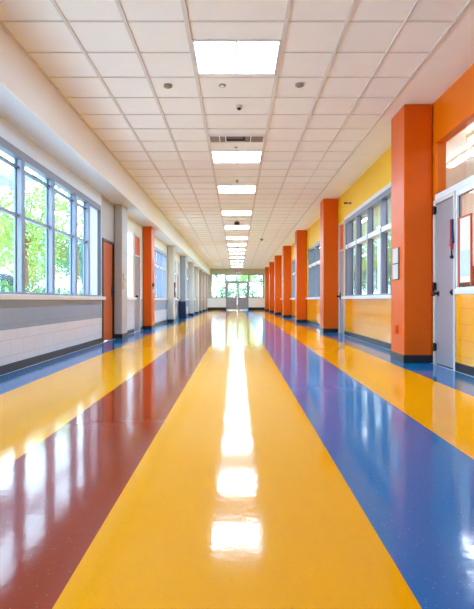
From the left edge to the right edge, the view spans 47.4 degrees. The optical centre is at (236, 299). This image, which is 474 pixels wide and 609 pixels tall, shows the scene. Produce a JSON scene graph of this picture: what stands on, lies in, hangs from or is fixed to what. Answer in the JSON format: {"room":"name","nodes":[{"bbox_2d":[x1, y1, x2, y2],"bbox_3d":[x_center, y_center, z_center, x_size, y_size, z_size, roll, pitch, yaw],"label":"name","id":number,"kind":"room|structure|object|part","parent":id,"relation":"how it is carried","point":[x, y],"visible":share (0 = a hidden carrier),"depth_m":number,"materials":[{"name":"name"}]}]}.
{"room":"school corridor","nodes":[
{"label":"school corridor","id":0,"kind":"room"},
{"bbox_2d":[0,162,44,189],"bbox_3d":[-4.125,-2.575,4.650,2.250,0.270,14.600,0,0,0],"label":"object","id":1,"kind":"structure","parent":0,"point":[6,172],"depth_m":11.16,"materials":[{"name":"white"}]},
{"bbox_2d":[0,116,194,365],"bbox_3d":[-2.925,-0.670,19.650,0.150,3.140,57.300,0,0,0],"label":"wall","id":2,"kind":"structure","parent":0,"point":[28,328],"depth_m":8.72,"materials":[{"name":"white paint"}]},
{"bbox_2d":[0,136,105,299],"bbox_3d":[-2.855,-0.988,4.660,0.210,1.965,13.380,0,0,0],"label":"window","id":3,"kind":"structure","parent":2,"relation":"in","point":[91,240],"depth_m":8.34,"materials":[{"name":"silver metal"}]},
{"bbox_3d":[-2.810,-0.038,4.660,0.120,0.067,13.380,0,0,0],"label":"sill","id":4,"kind":"part","parent":3,"relation":"part of","materials":[{"name":"white"}]},
{"bbox_3d":[-2.912,-0.985,10.867,0.004,1.766,0.785,0,0,0],"label":"frosted pane","id":5,"kind":"part","parent":3,"relation":"part of","materials":[{"name":"white glass"}]},
{"bbox_2d":[0,312,194,374],"bbox_3d":[-2.844,0.848,19.650,0.012,0.105,57.300,0,0,0],"label":"baseboard","id":6,"kind":"structure","parent":2,"relation":"attached to","point":[10,367],"depth_m":8.22,"materials":[{"name":"black rubber"}]},
{"bbox_2d":[0,25,209,274],"bbox_3d":[-2.700,-2.560,19.650,0.600,0.680,57.300,0,0,0],"label":"soffit","id":7,"kind":"structure","parent":2,"relation":"attached to","point":[29,102],"depth_m":7.88,"materials":[{"name":"white paint"}]},
{"bbox_2d":[102,238,114,341],"bbox_3d":[-2.874,-0.210,11.940,0.192,2.220,1.040,0,0,0],"label":"door","id":8,"kind":"structure","parent":2,"relation":"in","point":[108,291],"depth_m":11.94,"materials":[{"name":"orange wood"}]},
{"bbox_2d":[127,228,136,299],"bbox_3d":[-2.855,-0.943,13.990,0.210,1.875,1.640,0,0,0],"label":"window","id":9,"kind":"structure","parent":2,"relation":"in","point":[129,232],"depth_m":14.72,"materials":[{"name":"white"}]},
{"bbox_3d":[-2.902,-0.970,13.990,0.115,1.820,1.580,0,0,0],"label":"frame","id":10,"kind":"part","parent":9,"relation":"part of","materials":[{"name":"white"}]},
{"bbox_3d":[-2.810,-0.038,13.990,0.120,0.067,1.640,0,0,0],"label":"sill","id":11,"kind":"part","parent":9,"relation":"part of","materials":[{"name":"white"}]},
{"bbox_2d":[134,233,139,332],"bbox_3d":[-2.862,-0.475,15.380,0.215,2.750,0.900,0,0,0],"label":"door","id":12,"kind":"structure","parent":2,"relation":"in","point":[136,237],"depth_m":15.42,"materials":[{"name":"grey metal"}]},
{"bbox_3d":[-2.885,-1.540,15.380,0.030,0.520,0.800,0,0,0],"label":"transom panel","id":13,"kind":"part","parent":12,"relation":"part of","materials":[{"name":"orange paint"}]},
{"bbox_2d":[155,247,168,299],"bbox_3d":[-2.855,-0.932,19.550,0.210,1.855,4.460,0,0,0],"label":"window","id":14,"kind":"structure","parent":2,"relation":"in","point":[161,256],"depth_m":20.72,"materials":[{"name":"glass"}]},
{"bbox_2d":[175,260,177,299],"bbox_3d":[-2.855,-0.932,24.100,0.210,1.855,2.260,0,0,0],"label":"window","id":15,"kind":"structure","parent":2,"relation":"in","point":[175,260],"depth_m":25.14,"materials":[{"name":"glass"}]},
{"bbox_2d":[177,261,178,317],"bbox_3d":[-2.877,-0.475,26.000,0.185,2.750,1.000,0,0,0],"label":"door","id":16,"kind":"structure","parent":2,"relation":"in","point":[177,261],"depth_m":26.12,"materials":[{"name":"grey plastic"}]},
{"bbox_2d":[187,268,189,299],"bbox_3d":[-2.855,-0.932,29.700,0.210,1.855,3.460,0,0,0],"label":"window","id":17,"kind":"structure","parent":2,"relation":"in","point":[187,268],"depth_m":31.34,"materials":[{"name":"silver metal"}]},
{"bbox_2d":[207,269,264,306],"bbox_3d":[-0.025,-0.950,48.400,5.650,3.700,0.200,0,0,0],"label":"wall","id":18,"kind":"structure","parent":0,"point":[211,302],"depth_m":48.30,"materials":[{"name":"white paint"}]},
{"bbox_2d":[211,274,225,297],"bbox_3d":[-1.660,-1.235,48.310,1.320,2.130,0.180,0,0,0],"label":"window","id":19,"kind":"structure","parent":18,"relation":"in","point":[211,274],"depth_m":48.29,"materials":[{"name":"silver metal"}]},
{"bbox_2d":[207,307,264,309],"bbox_3d":[-0.025,0.780,48.294,5.650,0.240,0.012,0,0,0],"label":"baseboard","id":20,"kind":"structure","parent":18,"relation":"attached to","point":[208,308],"depth_m":48.29,"materials":[{"name":"black rubber"}]},
{"bbox_2d":[226,282,247,309],"bbox_3d":[0.020,-0.360,48.345,2.000,2.520,0.150,0,0,0],"label":"door","id":21,"kind":"structure","parent":18,"relation":"in","point":[232,303],"depth_m":48.32,"materials":[{"name":"silver metal"}]},
{"bbox_2d":[226,274,247,281],"bbox_3d":[0.020,-1.960,48.345,2.000,0.680,0.110,0,0,0],"label":"window","id":22,"kind":"structure","parent":18,"relation":"in","point":[226,274],"depth_m":48.29,"materials":[{"name":"silver metal"}]},
{"bbox_2d":[249,274,262,297],"bbox_3d":[1.710,-1.235,48.310,1.340,2.130,0.180,0,0,0],"label":"window","id":23,"kind":"structure","parent":18,"relation":"in","point":[249,274],"depth_m":48.29,"materials":[{"name":"silver metal"}]},
{"bbox_2d":[0,310,473,608],"bbox_3d":[-0.025,0.960,19.700,5.950,0.120,57.400,0,0,0],"label":"floor","id":24,"kind":"structure","parent":0,"point":[207,459],"depth_m":2.82,"materials":[{"name":"laminate"}]},
{"bbox_2d":[0,315,188,375],"bbox_3d":[-2.813,0.898,19.650,0.014,0.003,57.300,0,0,0],"label":"floor strip","id":25,"kind":"object","parent":24,"relation":"on","point":[188,315],"visible":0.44,"depth_m":8.42,"materials":[{"name":"grey plastic"}]},
{"bbox_2d":[114,204,127,338],"bbox_3d":[-2.749,-0.659,12.810,0.194,3.118,0.636,0,0,0],"label":"column","id":26,"kind":"structure","parent":24,"relation":"on","point":[121,332],"depth_m":12.50,"materials":[{"name":"grey paint"}]},
{"bbox_2d":[143,227,154,329],"bbox_3d":[-2.709,-0.659,16.610,0.274,3.118,0.636,0,0,0],"label":"column","id":27,"kind":"structure","parent":24,"relation":"on","point":[148,232],"depth_m":16.30,"materials":[{"name":"orange paint"}]},
{"bbox_2d":[167,246,175,321],"bbox_3d":[-2.709,-0.659,22.310,0.274,3.118,0.636,0,0,0],"label":"column","id":28,"kind":"structure","parent":24,"relation":"on","point":[170,249],"depth_m":22.00,"materials":[{"name":"beige paint"}]},
{"bbox_2d":[179,301,186,318],"bbox_3d":[-2.630,0.480,26.200,0.360,0.840,0.540,0,0,0],"label":"recycling bin","id":29,"kind":"object","parent":24,"relation":"on","point":[182,304],"visible":1,"depth_m":25.96,"materials":[{"name":"blue plastic"}]},
{"bbox_2d":[180,256,186,317],"bbox_3d":[-2.709,-0.659,27.310,0.274,3.118,0.636,0,0,0],"label":"column","id":30,"kind":"structure","parent":24,"relation":"on","point":[183,259],"depth_m":27.00,"materials":[{"name":"grey paint"}]},
{"bbox_2d":[189,262,193,314],"bbox_3d":[-2.709,-0.659,32.010,0.274,3.118,0.636,0,0,0],"label":"column","id":31,"kind":"structure","parent":24,"relation":"on","point":[191,264],"depth_m":31.70,"materials":[{"name":"grey paint"}]},
{"bbox_2d":[195,267,198,312],"bbox_3d":[-2.709,-0.659,36.410,0.274,3.118,0.636,0,0,0],"label":"column","id":32,"kind":"structure","parent":24,"relation":"on","point":[196,268],"depth_m":36.10,"materials":[{"name":"beige paint"}]},
{"bbox_2d":[199,270,201,311],"bbox_3d":[-2.709,-0.659,39.710,0.274,3.118,0.636,0,0,0],"label":"column","id":33,"kind":"structure","parent":24,"relation":"on","point":[200,271],"depth_m":39.40,"materials":[{"name":"beige paint"}]},
{"bbox_2d":[202,272,204,310],"bbox_3d":[-2.709,-0.659,43.710,0.274,3.118,0.636,0,0,0],"label":"column","id":34,"kind":"structure","parent":24,"relation":"on","point":[203,273],"depth_m":43.40,"materials":[{"name":"beige paint"}]},
{"bbox_2d":[205,274,207,309],"bbox_3d":[-2.709,-0.659,46.910,0.274,3.118,0.636,0,0,0],"label":"column","id":35,"kind":"structure","parent":24,"relation":"on","point":[205,274],"depth_m":46.60,"materials":[{"name":"beige paint"}]},
{"bbox_2d":[265,267,268,310],"bbox_3d":[2.587,-0.949,46.100,0.419,3.698,0.616,0,0,0],"label":"column","id":36,"kind":"structure","parent":24,"relation":"on","point":[266,268],"depth_m":45.80,"materials":[{"name":"orange paint"}]},
{"bbox_2d":[269,262,273,311],"bbox_3d":[2.587,-0.949,39.900,0.419,3.698,0.616,0,0,0],"label":"column","id":37,"kind":"structure","parent":24,"relation":"on","point":[271,264],"depth_m":39.60,"materials":[{"name":"orange paint"}]},
{"bbox_2d":[274,255,280,313],"bbox_3d":[2.587,-0.949,34.200,0.419,3.698,0.616,0,0,0],"label":"column","id":38,"kind":"structure","parent":24,"relation":"on","point":[277,258],"depth_m":33.90,"materials":[{"name":"orange paint"}]},
{"bbox_2d":[282,246,290,316],"bbox_3d":[2.587,-0.949,28.100,0.419,3.698,0.616,0,0,0],"label":"column","id":39,"kind":"structure","parent":24,"relation":"on","point":[286,250],"depth_m":27.80,"materials":[{"name":"orange paint"}]},
{"bbox_2d":[295,230,306,322],"bbox_3d":[2.587,-0.949,21.900,0.419,3.698,0.616,0,0,0],"label":"column","id":40,"kind":"structure","parent":24,"relation":"on","point":[300,235],"depth_m":21.60,"materials":[{"name":"orange paint"}]},
{"bbox_2d":[320,199,337,332],"bbox_3d":[2.587,-0.949,15.200,0.419,3.698,0.616,0,0,0],"label":"column","id":41,"kind":"structure","parent":24,"relation":"on","point":[328,207],"depth_m":14.90,"materials":[{"name":"orange paint"}]},
{"bbox_2d":[281,314,472,376],"bbox_3d":[2.762,0.898,19.650,0.014,0.003,57.300,0,0,0],"label":"floor strip","id":42,"kind":"object","parent":24,"relation":"on","point":[281,314],"visible":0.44,"depth_m":7.65,"materials":[{"name":"grey plastic"}]},
{"bbox_2d":[390,104,432,362],"bbox_3d":[2.587,-0.949,8.035,0.419,3.698,0.666,0,0,0],"label":"column","id":43,"kind":"structure","parent":24,"relation":"on","point":[411,126],"depth_m":7.71,"materials":[{"name":"orange paint"}]},
{"bbox_2d":[393,325,397,333],"bbox_3d":[2.365,0.435,8.065,0.039,0.130,0.170,0,0,0],"label":"outlet cover","id":44,"kind":"object","parent":43,"relation":"attached to","point":[395,327],"visible":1,"depth_m":8.00,"materials":[{"name":"orange plastic"}]},
{"bbox_2d":[393,247,398,279],"bbox_3d":[2.374,-0.540,8.075,0.019,0.480,0.290,0,0,0],"label":"room sign","id":45,"kind":"object","parent":43,"relation":"attached to","point":[395,250],"visible":1,"depth_m":8.03,"materials":[{"name":"white plastic"}]},
{"bbox_3d":[2.369,-0.662,8.076,0.009,0.220,0.264,0,0,0],"label":"sign panel","id":46,"kind":"part","parent":45,"relation":"part of","materials":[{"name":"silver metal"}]},
{"bbox_3d":[2.369,-0.422,8.076,0.009,0.220,0.264,0,0,0],"label":"sign panel","id":47,"kind":"part","parent":45,"relation":"part of","materials":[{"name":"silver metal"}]},
{"bbox_2d":[0,0,473,268],"bbox_3d":[0.265,-2.854,19.700,5.370,0.132,57.400,0,0,0],"label":"ceiling","id":48,"kind":"structure","parent":0,"point":[357,62],"depth_m":7.20,"materials":[{"name":"tile"}]},
{"bbox_2d":[164,83,171,88],"bbox_3d":[-0.900,-2.779,7.030,0.109,0.040,0.109,0,0,0],"label":"smoke detector","id":49,"kind":"object","parent":48,"relation":"attached to","point":[166,85],"visible":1,"depth_m":7.00,"materials":[{"name":"grey plastic"}]},
{"bbox_2d":[192,39,280,73],"bbox_3d":[-0.005,-2.787,6.220,0.950,0.025,0.840,0,0,0],"label":"recessed light","id":50,"kind":"object","parent":48,"relation":"in","point":[212,56],"visible":1,"depth_m":6.15,"materials":[{"name":"white plastic"}]},
{"bbox_2d":[194,42,235,72],"bbox_3d":[-0.238,-2.791,6.220,0.448,0.014,0.804,0,0,0],"label":"diffuser","id":51,"kind":"object","parent":50,"relation":"attached to","point":[210,57],"depth_m":6.20,"materials":[{"name":"white plastic"}]},
{"bbox_2d":[237,42,278,72],"bbox_3d":[0.229,-2.791,6.220,0.446,0.014,0.804,0,0,0],"label":"diffuser","id":52,"kind":"object","parent":50,"relation":"attached to","point":[252,57],"depth_m":6.20,"materials":[{"name":"white plastic"}]},
{"bbox_2d":[211,150,261,162],"bbox_3d":[-0.005,-2.787,10.520,0.950,0.025,0.840,0,0,0],"label":"recessed light","id":53,"kind":"object","parent":48,"relation":"in","point":[219,156],"visible":1,"depth_m":10.48,"materials":[{"name":"white plastic"}]},
{"bbox_2d":[213,152,235,161],"bbox_3d":[-0.238,-2.791,10.520,0.448,0.014,0.804,0,0,0],"label":"diffuser","id":54,"kind":"object","parent":53,"relation":"attached to","point":[217,156],"depth_m":10.51,"materials":[{"name":"white plastic"}]},
{"bbox_2d":[237,152,260,161],"bbox_3d":[0.229,-2.791,10.520,0.446,0.014,0.804,0,0,0],"label":"diffuser","id":55,"kind":"object","parent":53,"relation":"attached to","point":[241,156],"depth_m":10.48,"materials":[{"name":"white plastic"}]},
{"bbox_2d":[217,185,255,192],"bbox_3d":[-0.005,-2.787,13.600,0.950,0.025,0.840,0,0,0],"label":"recessed light","id":56,"kind":"object","parent":48,"relation":"in","point":[221,188],"visible":1,"depth_m":13.48,"materials":[{"name":"white plastic"}]},
{"bbox_2d":[218,186,235,192],"bbox_3d":[-0.238,-2.791,13.600,0.448,0.014,0.804,0,0,0],"label":"diffuser","id":57,"kind":"object","parent":56,"relation":"attached to","point":[221,189],"depth_m":13.61,"materials":[{"name":"white plastic"}]},
{"bbox_2d":[237,186,254,192],"bbox_3d":[0.229,-2.791,13.600,0.446,0.014,0.804,0,0,0],"label":"diffuser","id":58,"kind":"object","parent":56,"relation":"attached to","point":[240,189],"depth_m":13.61,"materials":[{"name":"white plastic"}]},
{"bbox_2d":[224,226,248,228],"bbox_3d":[-0.005,-2.787,20.750,0.950,0.025,0.840,0,0,0],"label":"recessed light","id":59,"kind":"object","parent":48,"relation":"in","point":[225,227],"visible":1,"depth_m":20.74,"materials":[{"name":"white plastic"}]},
{"bbox_2d":[225,226,236,228],"bbox_3d":[-0.238,-2.791,20.750,0.448,0.014,0.804,0,0,0],"label":"diffuser","id":60,"kind":"object","parent":59,"relation":"attached to","point":[226,227],"depth_m":20.74,"materials":[{"name":"white plastic"}]},
{"bbox_2d":[237,226,248,228],"bbox_3d":[0.229,-2.791,20.750,0.446,0.014,0.804,0,0,0],"label":"diffuser","id":61,"kind":"object","parent":59,"relation":"attached to","point":[238,227],"depth_m":20.74,"materials":[{"name":"white plastic"}]},
{"bbox_2d":[227,244,245,245],"bbox_3d":[-0.005,-2.787,27.200,0.950,0.025,0.840,0,0,0],"label":"recessed light","id":62,"kind":"object","parent":48,"relation":"in","point":[227,244],"visible":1,"depth_m":27.09,"materials":[{"name":"white plastic"}]},
{"bbox_2d":[209,134,264,142],"bbox_3d":[-0.005,-2.784,9.320,0.950,0.029,0.380,0,0,0],"label":"ceiling vent","id":63,"kind":"object","parent":48,"relation":"in","point":[213,138],"visible":1,"depth_m":9.29,"materials":[{"name":"white metal"}]},
{"bbox_3d":[-0.383,-2.785,9.320,0.145,0.014,0.330,0,0,0],"label":"vent blade","id":64,"kind":"part","parent":63,"relation":"part of","materials":[{"name":"brown paint"}]},
{"bbox_3d":[0.347,-2.785,9.320,0.195,0.014,0.330,0,0,0],"label":"vent blade","id":65,"kind":"part","parent":63,"relation":"part of","materials":[{"name":"brown paint"}]},
{"bbox_2d":[222,210,251,214],"bbox_3d":[-0.005,-2.787,17.300,0.950,0.025,0.840,0,0,0],"label":"recessed light","id":66,"kind":"object","parent":48,"relation":"in","point":[224,212],"visible":1,"depth_m":17.18,"materials":[{"name":"white plastic"}]},
{"bbox_2d":[222,211,236,214],"bbox_3d":[-0.238,-2.791,17.300,0.448,0.014,0.804,0,0,0],"label":"diffuser","id":67,"kind":"object","parent":66,"relation":"attached to","point":[223,212],"depth_m":17.26,"materials":[{"name":"white plastic"}]},
{"bbox_2d":[237,211,250,214],"bbox_3d":[0.229,-2.791,17.300,0.446,0.014,0.804,0,0,0],"label":"diffuser","id":68,"kind":"object","parent":66,"relation":"attached to","point":[238,212],"depth_m":17.28,"materials":[{"name":"white plastic"}]},
{"bbox_2d":[226,237,247,238],"bbox_3d":[-0.005,-2.787,24.300,0.950,0.025,0.840,0,0,0],"label":"recessed light","id":69,"kind":"object","parent":48,"relation":"in","point":[226,237],"visible":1,"depth_m":24.06,"materials":[{"name":"white plastic"}]},
{"bbox_2d":[228,249,245,250],"bbox_3d":[-0.005,-2.787,30.000,0.950,0.025,0.840,0,0,0],"label":"recessed light","id":70,"kind":"object","parent":48,"relation":"in","point":[228,249],"visible":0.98,"depth_m":29.77,"materials":[{"name":"white plastic"}]},
{"bbox_2d":[229,253,244,254],"bbox_3d":[-0.005,-2.787,32.600,0.950,0.025,0.840,0,0,0],"label":"recessed light","id":71,"kind":"object","parent":48,"relation":"in","point":[229,253],"visible":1,"depth_m":32.65,"materials":[{"name":"white plastic"}]},
{"bbox_2d":[295,82,303,87],"bbox_3d":[0.810,-2.779,7.000,0.109,0.040,0.109,0,0,0],"label":"smoke detector","id":72,"kind":"object","parent":48,"relation":"attached to","point":[299,84],"visible":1,"depth_m":6.97,"materials":[{"name":"grey plastic"}]},
{"bbox_2d":[281,63,473,366],"bbox_3d":[2.875,-0.950,19.650,0.150,3.700,57.300,0,0,0],"label":"wall","id":73,"kind":"structure","parent":0,"point":[453,111],"depth_m":9.91,"materials":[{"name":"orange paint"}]},
{"bbox_2d":[290,259,294,299],"bbox_3d":[2.815,-1.012,25.000,0.230,1.975,4.860,0,0,0],"label":"window","id":74,"kind":"structure","parent":73,"relation":"in","point":[293,261],"depth_m":27.34,"materials":[{"name":"grey glass"}]},
{"bbox_3d":[2.862,-1.040,25.000,0.135,1.920,4.800,0,0,0],"label":"frame","id":75,"kind":"part","parent":74,"relation":"part of","materials":[{"name":"silver metal"}]},
{"bbox_2d":[306,241,319,298],"bbox_3d":[2.815,-1.012,18.600,0.230,1.975,5.260,0,0,0],"label":"window","id":76,"kind":"structure","parent":73,"relation":"in","point":[314,251],"depth_m":20.12,"materials":[{"name":"glass"}]},
{"bbox_2d":[337,221,344,333],"bbox_3d":[2.812,-0.580,14.425,0.215,2.960,0.750,0,0,0],"label":"door","id":77,"kind":"structure","parent":73,"relation":"in","point":[341,227],"depth_m":14.53,"materials":[{"name":"grey metal"}]},
{"bbox_3d":[2.835,-1.675,14.425,0.030,0.670,0.650,0,0,0],"label":"transom panel","id":78,"kind":"part","parent":77,"relation":"part of","materials":[{"name":"orange paint"}]},
{"bbox_2d":[341,182,390,298],"bbox_3d":[2.815,-1.083,11.435,0.230,2.115,5.170,0,0,0],"label":"window","id":79,"kind":"structure","parent":73,"relation":"in","point":[381,197],"depth_m":11.56,"materials":[{"name":"silver metal"}]},
{"bbox_3d":[2.760,-0.059,11.440,0.120,0.067,5.140,0,0,0],"label":"sill","id":80,"kind":"part","parent":79,"relation":"part of","materials":[{"name":"white"}]},
{"bbox_3d":[2.804,-2.100,11.435,0.032,0.080,5.170,0,0,0],"label":"head trim","id":81,"kind":"part","parent":79,"relation":"part of","materials":[{"name":"white metal"}]},
{"bbox_2d":[281,313,473,375],"bbox_3d":[2.794,0.848,19.650,0.012,0.105,57.300,0,0,0],"label":"baseboard","id":82,"kind":"structure","parent":73,"relation":"attached to","point":[459,367],"depth_m":10.42,"materials":[{"name":"black rubber"}]},
{"bbox_2d":[431,190,455,369],"bbox_3d":[2.772,-0.250,7.280,0.135,2.300,0.760,0,0,0],"label":"door","id":83,"kind":"structure","parent":73,"relation":"in","point":[444,208],"depth_m":7.30,"materials":[{"name":"grey metal"}]},
{"bbox_3d":[2.757,-0.090,7.520,0.105,0.080,0.080,0,0,0],"label":"knob","id":84,"kind":"part","parent":83,"relation":"part of","materials":[{"name":"brown metal"}]},
{"bbox_2d":[449,219,453,258],"bbox_3d":[2.758,-0.783,6.929,0.052,0.509,0.090,0,0,0],"label":"lanyard","id":85,"kind":"object","parent":83,"relation":"hanging from","point":[451,242],"visible":1,"depth_m":6.92,"materials":[{"name":"fabric"}]},
{"bbox_2d":[435,175,473,199],"bbox_3d":[2.855,-1.810,5.410,0.130,0.820,4.420,0,0,0],"label":"door frame","id":86,"kind":"structure","parent":73,"relation":"in","point":[470,179],"depth_m":6.86,"materials":[{"name":"white metal"}]},
{"bbox_2d":[454,182,473,293],"bbox_3d":[2.817,-0.738,5.050,0.085,1.325,3.700,0,0,0],"label":"window","id":87,"kind":"structure","parent":73,"relation":"in","point":[468,188],"depth_m":6.84,"materials":[{"name":"white"}]},
{"bbox_3d":[2.797,-0.108,5.050,0.045,0.067,3.700,0,0,0],"label":"sill","id":88,"kind":"part","parent":87,"relation":"part of","materials":[{"name":"white"}]},
{"bbox_2d":[458,213,472,285],"bbox_3d":[2.808,-0.607,6.655,0.024,0.870,0.390,0,0,0],"label":"notice board","id":89,"kind":"object","parent":87,"relation":"attached to","point":[465,223],"visible":1,"depth_m":6.63,"materials":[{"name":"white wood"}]},
{"bbox_2d":[353,122,473,240],"bbox_3d":[4.350,-2.650,24.500,2.800,0.100,45.200,0,0,0],"label":"ceiling","id":90,"kind":"structure","parent":0,"point":[458,144],"depth_m":10.68,"materials":[{"name":"white paint"}]},
{"bbox_2d":[446,146,473,166],"bbox_3d":[4.050,-2.562,9.600,0.140,0.074,1.400,0,0,0],"label":"tube light","id":91,"kind":"object","parent":90,"relation":"attached to","point":[470,151],"visible":0.85,"depth_m":9.66,"materials":[{"name":"white plastic"}]},
{"bbox_2d":[466,132,473,140],"bbox_3d":[3.720,-2.562,8.100,0.140,0.074,1.000,0,0,0],"label":"tube light","id":92,"kind":"object","parent":90,"relation":"attached to","point":[470,137],"visible":1,"depth_m":8.48,"materials":[{"name":"white plastic"}]},
{"bbox_2d":[354,190,473,265],"bbox_3d":[5.675,-0.875,24.500,0.150,3.550,45.000,0,0,0],"label":"wall","id":93,"kind":"structure","parent":0,"point":[467,199],"depth_m":13.01,"materials":[{"name":"beige paint"}]},
{"bbox_2d":[353,231,390,294],"bbox_3d":[5.660,-1.075,31.500,0.120,2.850,30.000,0,0,0],"label":"window","id":94,"kind":"structure","parent":93,"relation":"in","point":[389,233],"depth_m":21.52,"materials":[{"name":"white"}]},
{"label":"outside","id":95,"kind":"structure","parent":0,"visible":0},
{"bbox_3d":[1.375,1.100,79.250,8.750,0.200,61.500,0,0,0],"label":"ground","id":96,"kind":"structure","parent":95,"visible":0},
{"bbox_2d":[215,286,235,296],"bbox_3d":[-1.128,-0.283,55.014,2.371,2.567,1.248,0,0,0],"label":"shrub","id":97,"kind":"object","parent":96,"relation":"on","point":[230,291],"visible":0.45,"depth_m":54.89,"materials":[{"name":"green plant"}]},
{"bbox_2d":[215,275,257,295],"bbox_3d":[0.054,-2.545,72.126,6.536,7.137,5.755,0,0,-42],"label":"leafy tree","id":98,"kind":"object","parent":96,"relation":"on","point":[240,277],"visible":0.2,"depth_m":71.15,"materials":[{"name":"green plant"}]},
{"bbox_2d":[238,284,260,296],"bbox_3d":[1.272,-0.353,54.614,2.371,2.705,1.248,0,0,0],"label":"shrub","id":99,"kind":"object","parent":96,"relation":"on","point":[252,291],"visible":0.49,"depth_m":54.53,"materials":[{"name":"green plant"}]},
{"bbox_2d":[250,275,262,286],"bbox_3d":[4.202,-3.040,57.913,6.554,8.128,7.444,0,0,30],"label":"leafy tree","id":100,"kind":"object","parent":96,"relation":"on","point":[253,276],"visible":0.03,"depth_m":58.05,"materials":[{"name":"green plant"}]},
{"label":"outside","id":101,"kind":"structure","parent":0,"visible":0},
{"bbox_3d":[32.875,1.100,45.000,54.250,0.200,130.000,0,0,0],"label":"ground","id":102,"kind":"structure","parent":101,"visible":0},
{"bbox_2d":[354,249,366,294],"bbox_3d":[14.644,-2.924,65.714,5.203,7.897,6.214,0,0,21],"label":"leafy tree","id":103,"kind":"object","parent":102,"relation":"on","point":[355,249],"visible":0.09,"depth_m":64.93,"materials":[{"name":"green plant"}]},
{"bbox_2d":[354,235,390,289],"bbox_3d":[15.566,-3.105,55.787,7.564,8.260,6.661,0,0,-10],"label":"leafy tree","id":104,"kind":"object","parent":102,"relation":"on","point":[365,246],"visible":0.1,"depth_m":55.41,"materials":[{"name":"green plant"}]},
{"bbox_2d":[362,235,390,293],"bbox_3d":[13.499,-2.525,46.847,5.924,7.098,4.259,0,0,21],"label":"leafy tree","id":105,"kind":"object","parent":102,"relation":"on","point":[364,286],"visible":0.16,"depth_m":46.80,"materials":[{"name":"green plant"}]},
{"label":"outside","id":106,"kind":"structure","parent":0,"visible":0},
{"bbox_3d":[-31.500,0.650,45.000,57.000,0.200,130.000,0,0,0],"label":"ground","id":107,"kind":"structure","parent":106,"visible":0},
{"bbox_2d":[0,190,13,263],"bbox_3d":[-12.685,-2.957,24.453,5.695,7.062,6.468,0,0,-7],"label":"leafy tree","id":108,"kind":"object","parent":107,"relation":"on","point":[3,227],"visible":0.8,"depth_m":24.76,"materials":[{"name":"green plant"}]},
{"bbox_2d":[0,278,13,291],"bbox_3d":[-5.757,-0.041,12.529,1.188,1.202,2.258,0,0,-40],"label":"shrub","id":109,"kind":"object","parent":107,"relation":"on","point":[3,286],"visible":0.28,"depth_m":12.10,"materials":[{"name":"green plant"}]},
{"bbox_2d":[0,272,28,292],"bbox_3d":[-8.400,-0.190,18.099,1.780,1.480,4.287,0,0,0],"label":"parked car","id":110,"kind":"object","parent":107,"relation":"on","point":[9,278],"visible":0.07,"depth_m":18.01,"materials":[{"name":"blue paint"}]},
{"bbox_2d":[2,281,68,293],"bbox_3d":[-5.624,0.005,14.818,2.258,1.110,1.188,0,0,10],"label":"shrub","id":111,"kind":"object","parent":107,"relation":"on","point":[32,285],"visible":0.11,"depth_m":14.72,"materials":[{"name":"green plant"}]},
{"bbox_2d":[0,261,77,293],"bbox_3d":[-22.000,-1.750,55.000,6.800,4.600,16.800,0,0,0],"label":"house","id":112,"kind":"structure","parent":107,"relation":"on","point":[61,283],"depth_m":56.97,"materials":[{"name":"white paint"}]},
{"bbox_2d":[0,181,82,288],"bbox_3d":[-12.128,-3.489,31.637,6.553,8.127,7.443,0,0,-31],"label":"leafy tree","id":113,"kind":"object","parent":107,"relation":"on","point":[36,234],"visible":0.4,"depth_m":31.25,"materials":[{"name":"green plant"}]},
{"bbox_2d":[13,216,81,284],"bbox_3d":[-13.695,-2.730,38.616,5.200,6.608,4.354,0,0,5],"label":"leafy tree","id":114,"kind":"object","parent":107,"relation":"on","point":[63,245],"visible":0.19,"depth_m":38.37,"materials":[{"name":"green plant"}]},
{"bbox_2d":[26,287,82,293],"bbox_3d":[-5.780,0.051,17.098,2.258,1.017,1.188,0,0,-30],"label":"shrub","id":115,"kind":"object","parent":107,"relation":"on","point":[56,287],"visible":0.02,"depth_m":17.08,"materials":[{"name":"green plant"}]},
{"bbox_2d":[58,244,82,289],"bbox_3d":[-15.905,-2.589,55.991,5.395,7.229,5.740,0,0,30],"label":"leafy tree","id":116,"kind":"object","parent":107,"relation":"on","point":[78,244],"visible":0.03,"depth_m":55.35,"materials":[{"name":"green plant"}]},
{"bbox_2d":[68,234,82,282],"bbox_3d":[-12.572,-2.627,46.956,4.779,6.404,5.084,0,0,-7],"label":"leafy tree","id":117,"kind":"object","parent":107,"relation":"on","point":[80,246],"visible":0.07,"depth_m":46.15,"materials":[{"name":"green plant"}]},
{"bbox_2d":[212,275,222,285],"bbox_3d":[-3.936,-2.869,58.186,6.128,7.787,5.130,0,0,-35],"label":"leafy tree","id":118,"kind":"object","parent":107,"relation":"on","point":[215,276],"visible":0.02,"depth_m":59.12,"materials":[{"name":"green plant"}]}
]}

